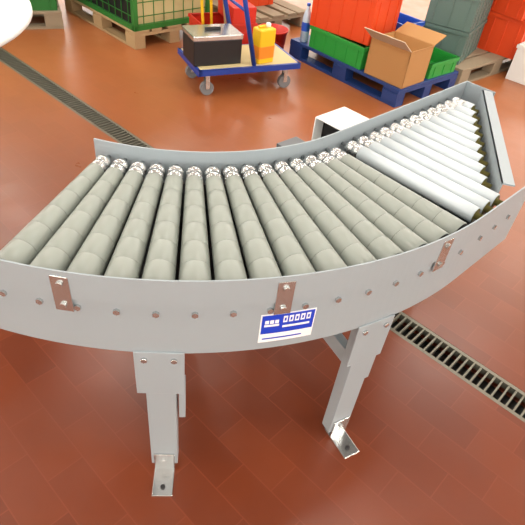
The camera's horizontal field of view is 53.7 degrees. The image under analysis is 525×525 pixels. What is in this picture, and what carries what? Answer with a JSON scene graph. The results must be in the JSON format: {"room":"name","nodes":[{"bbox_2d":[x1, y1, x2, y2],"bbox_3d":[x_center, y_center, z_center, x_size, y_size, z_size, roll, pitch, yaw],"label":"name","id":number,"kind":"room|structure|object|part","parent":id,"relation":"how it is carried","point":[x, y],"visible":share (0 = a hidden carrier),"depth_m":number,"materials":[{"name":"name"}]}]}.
{"room":"warehouse","nodes":[
{"label":"warehouse","id":0,"kind":"room"},
{"bbox_2d":[0,0,524,524],"bbox_3d":[0.086,-0.667,3.382,22.000,0.200,22.000,36,48,29],"label":"floor","id":1,"kind":"structure","parent":0,"point":[255,447],"depth_m":1.91,"materials":[{"name":"tile"}]},
{"bbox_2d":[0,0,32,46],"bbox_3d":[-1.636,-0.589,2.179,1.400,0.920,1.400,7,41,0],"label":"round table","id":2,"kind":"object","parent":1,"relation":"on","point":[15,15],"visible":1,"depth_m":1.97,"materials":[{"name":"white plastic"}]},
{"bbox_2d":[25,0,63,29],"bbox_3d":[-2.434,-2.251,4.565,1.206,0.144,0.806,-11,44,-20],"label":"wooden pallet","id":3,"kind":"object","parent":1,"relation":"on","point":[53,19],"visible":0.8,"depth_m":4.47,"materials":[{"name":"brown wood"}]},
{"bbox_2d":[29,0,56,10],"bbox_3d":[-2.397,-2.538,4.316,1.164,0.620,0.764,-11,44,-20],"label":"bin","id":4,"kind":"object","parent":3,"relation":"on","point":[37,5],"visible":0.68,"depth_m":4.39,"materials":[{"name":"green plastic"}]},
{"bbox_2d":[64,0,188,49],"bbox_3d":[-1.171,-2.306,4.816,0.806,0.144,1.206,-29,52,-34],"label":"wooden pallet","id":5,"kind":"object","parent":1,"relation":"on","point":[136,40],"visible":0.46,"depth_m":4.53,"materials":[{"name":"beige wood"}]},
{"bbox_2d":[77,0,209,31],"bbox_3d":[-1.118,-2.717,4.458,0.800,0.950,1.200,-29,52,-34],"label":"cage","id":6,"kind":"object","parent":5,"relation":"on","point":[136,15],"visible":0.82,"depth_m":4.36,"materials":[{"name":"green paint"}]},
{"bbox_2d":[188,0,257,43],"bbox_3d":[-0.305,-2.274,3.909,0.522,1.452,0.342,-13,45,-22],"label":"crate","id":7,"kind":"object","parent":1,"relation":"on","point":[237,16],"visible":0.45,"depth_m":4.13,"materials":[{"name":"red plastic"}]},
{"bbox_3d":[-0.440,-2.200,3.796,0.162,1.441,0.066,-13,45,-22],"label":"mop handle","id":8,"kind":"part","parent":7,"relation":"part of","materials":[{"name":"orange plastic"}]},
{"bbox_3d":[-0.374,-2.303,3.924,0.122,1.441,0.066,-13,45,-22],"label":"mop handle","id":9,"kind":"part","parent":7,"relation":"part of","materials":[{"name":"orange plastic"}]},
{"bbox_3d":[-0.285,-2.212,3.870,0.222,1.391,0.066,-13,45,-22],"label":"mop handle","id":10,"kind":"part","parent":7,"relation":"part of","materials":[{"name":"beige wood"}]},
{"bbox_2d":[178,0,300,94],"bbox_3d":[-0.143,-1.791,3.694,0.820,1.037,0.466,-13,45,-22],"label":"trolley","id":11,"kind":"object","parent":1,"relation":"on","point":[282,60],"visible":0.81,"depth_m":3.78,"materials":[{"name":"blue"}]},
{"bbox_2d":[182,23,242,66],"bbox_3d":[-0.359,-1.569,3.712,0.370,0.225,0.250,-13,45,-22],"label":"tool case","id":12,"kind":"object","parent":11,"relation":"on","point":[205,44],"visible":1,"depth_m":3.64,"materials":[{"name":"black plastic"}]},
{"bbox_3d":[-0.197,-1.852,3.602,0.234,0.836,0.434,-13,45,-22],"label":"push handle","id":13,"kind":"part","parent":11,"relation":"part of","materials":[{"name":"blue paint"}]},
{"bbox_3d":[-0.176,-1.541,3.912,0.820,0.040,0.466,-13,45,-22],"label":"deck frame","id":14,"kind":"part","parent":11,"relation":"part of","materials":[{"name":"blue paint"}]},
{"bbox_2d":[253,22,275,63],"bbox_3d":[0.007,-1.597,3.763,0.142,0.270,0.102,-23,49,-30],"label":"canister","id":15,"kind":"object","parent":11,"relation":"on","point":[263,35],"visible":0.94,"depth_m":3.72,"materials":[{"name":"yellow plastic"}]},
{"bbox_2d":[213,0,305,26],"bbox_3d":[-0.233,-2.650,5.352,0.806,0.144,1.206,-26,51,-32],"label":"wooden pallet","id":16,"kind":"object","parent":1,"relation":"on","point":[280,10],"visible":0.33,"depth_m":5.12,"materials":[{"name":"brown wood"}]},
{"bbox_2d":[248,0,272,6],"bbox_3d":[-0.210,-2.825,5.200,0.404,0.320,0.604,-26,51,-32],"label":"crate","id":17,"kind":"object","parent":16,"relation":"on","point":[255,3],"visible":0.55,"depth_m":5.14,"materials":[{"name":"orange plastic"}]},
{"bbox_2d":[0,81,524,496],"bbox_3d":[0.197,0.054,1.786,2.011,0.825,0.879,-16,46,-25],"label":"conveyor","id":18,"kind":"object","parent":1,"relation":"on","point":[160,256],"visible":1,"depth_m":1.37,"materials":[{"name":"grey metal"}]},
{"bbox_3d":[-0.283,0.448,1.440,0.124,0.590,0.142,7,41,0],"label":"support leg","id":19,"kind":"part","parent":18,"relation":"part of","materials":[{"name":"grey paint"}]},
{"bbox_3d":[0.086,-0.030,1.481,1.477,0.178,0.714,7,41,0],"label":"frame","id":20,"kind":"part","parent":18,"relation":"part of","materials":[{"name":"grey paint"}]},
{"bbox_3d":[0.183,-0.467,1.923,1.342,0.225,0.938,7,41,0],"label":"rail","id":21,"kind":"part","parent":18,"relation":"part of","materials":[{"name":"grey metal"}]},
{"bbox_3d":[0.061,0.156,1.284,0.133,0.100,0.051,7,41,0],"label":"name plate","id":22,"kind":"part","parent":18,"relation":"part of","materials":[{"name":"blue plastic"}]},
{"bbox_3d":[0.138,-0.367,1.869,0.187,0.093,0.181,7,41,0],"label":"drive motor","id":23,"kind":"part","parent":18,"relation":"part of","materials":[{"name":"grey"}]},
{"bbox_3d":[0.295,0.384,1.601,0.132,0.590,0.159,7,41,0],"label":"support leg","id":24,"kind":"part","parent":18,"relation":"part of","materials":[{"name":"grey paint"}]},
{"bbox_3d":[0.905,-0.658,2.235,0.100,0.205,0.091,7,41,0],"label":"spur plate","id":25,"kind":"part","parent":18,"relation":"part of","materials":[{"name":"grey paint"}]},
{"bbox_3d":[0.829,-0.411,1.909,0.161,0.165,0.758,7,41,0],"label":"spur diagonal rail","id":26,"kind":"part","parent":18,"relation":"part of","materials":[{"name":"grey metal"}]},
{"bbox_2d":[0,47,524,421],"bbox_3d":[-0.397,-0.424,2.923,21.800,0.058,0.136,36,48,29],"label":"channel","id":27,"kind":"object","parent":1,"relation":"on","point":[100,121],"visible":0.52,"depth_m":2.22,"materials":[{"name":"silver metal"}]},
{"bbox_2d":[258,23,288,48],"bbox_3d":[0.077,-1.880,4.439,0.266,0.240,0.267,7,41,0],"label":"bucket","id":28,"kind":"object","parent":1,"relation":"on","point":[281,31],"visible":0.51,"depth_m":4.38,"materials":[{"name":"red plastic"}]},
{"bbox_2d":[289,35,458,107],"bbox_3d":[0.929,-1.708,4.442,0.806,0.144,1.206,-26,51,-32],"label":"pallet","id":29,"kind":"object","parent":1,"relation":"on","point":[393,96],"visible":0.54,"depth_m":4.19,"materials":[{"name":"blue plastic"}]},
{"bbox_2d":[300,3,310,41],"bbox_3d":[0.371,-2.027,4.380,0.074,0.305,0.074,7,41,0],"label":"water bottle","id":30,"kind":"object","parent":29,"relation":"on","point":[305,28],"visible":0.94,"depth_m":4.37,"materials":[{"name":"blue plastic"}]},
{"bbox_2d":[309,25,369,69],"bbox_3d":[0.732,-1.810,4.288,0.404,0.170,0.604,-26,51,-32],"label":"crate","id":31,"kind":"object","parent":29,"relation":"on","point":[352,53],"visible":0.54,"depth_m":4.16,"materials":[{"name":"green plastic"}]},
{"bbox_2d":[310,0,402,45],"bbox_3d":[0.746,-2.031,4.153,0.604,0.340,0.404,34,48,28],"label":"crate","id":32,"kind":"object","parent":31,"relation":"on","point":[348,19],"visible":0.85,"depth_m":4.03,"materials":[{"name":"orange plastic"}]},
{"bbox_2d":[364,21,446,88],"bbox_3d":[1.047,-1.587,3.934,0.566,0.358,0.365,-29,52,-34],"label":"open cardboard box","id":33,"kind":"object","parent":29,"relation":"on","point":[400,58],"visible":1,"depth_m":3.89,"materials":[{"name":"brown cardboard"}]},
{"bbox_2d":[395,12,425,30],"bbox_3d":[1.122,-1.965,4.448,0.284,0.270,0.384,-26,51,-32],"label":"crate","id":34,"kind":"object","parent":29,"relation":"on","point":[403,18],"visible":0.16,"depth_m":4.40,"materials":[{"name":"blue plastic"}]},
{"bbox_2d":[425,47,459,78],"bbox_3d":[1.341,-1.640,4.221,0.384,0.120,0.344,-26,51,-32],"label":"crate","id":35,"kind":"object","parent":29,"relation":"on","point":[442,62],"visible":0.48,"depth_m":4.17,"materials":[{"name":"green plastic"}]},
{"bbox_2d":[454,48,511,85],"bbox_3d":[1.863,-1.988,4.902,1.206,0.144,0.806,-26,51,-32],"label":"wooden pallet","id":36,"kind":"object","parent":1,"relation":"on","point":[491,63],"visible":0.2,"depth_m":4.62,"materials":[{"name":"brown wood"}]},
{"bbox_2d":[423,19,487,64],"bbox_3d":[1.669,-2.003,4.579,0.404,0.260,0.604,27,44,21],"label":"crate","id":37,"kind":"object","parent":36,"relation":"on","point":[462,44],"visible":0.53,"depth_m":4.35,"materials":[{"name":"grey plastic"}]},
{"bbox_2d":[425,0,492,32],"bbox_3d":[1.695,-2.200,4.408,0.404,0.260,0.604,27,44,21],"label":"crate","id":38,"kind":"object","parent":37,"relation":"on","point":[462,15],"visible":1,"depth_m":4.23,"materials":[{"name":"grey plastic"}]},
{"bbox_2d":[477,10,524,59],"bbox_3d":[2.193,-2.164,4.798,0.604,0.320,0.404,36,48,29],"label":"crate","id":39,"kind":"object","parent":36,"relation":"on","point":[501,34],"visible":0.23,"depth_m":4.63,"materials":[{"name":"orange plastic"}]},
{"bbox_2d":[490,0,524,20],"bbox_3d":[2.211,-2.417,4.599,0.404,0.320,0.604,-22,49,-30],"label":"crate","id":40,"kind":"object","parent":39,"relation":"on","point":[515,9],"visible":0.66,"depth_m":4.47,"materials":[{"name":"orange plastic"}]},
{"bbox_2d":[505,42,524,84],"bbox_3d":[2.552,-1.800,4.669,0.604,0.300,0.404,-30,53,-35],"label":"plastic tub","id":41,"kind":"object","parent":1,"relation":"on","point":[516,72],"visible":1,"depth_m":4.58,"materials":[{"name":"white plastic"}]}
]}

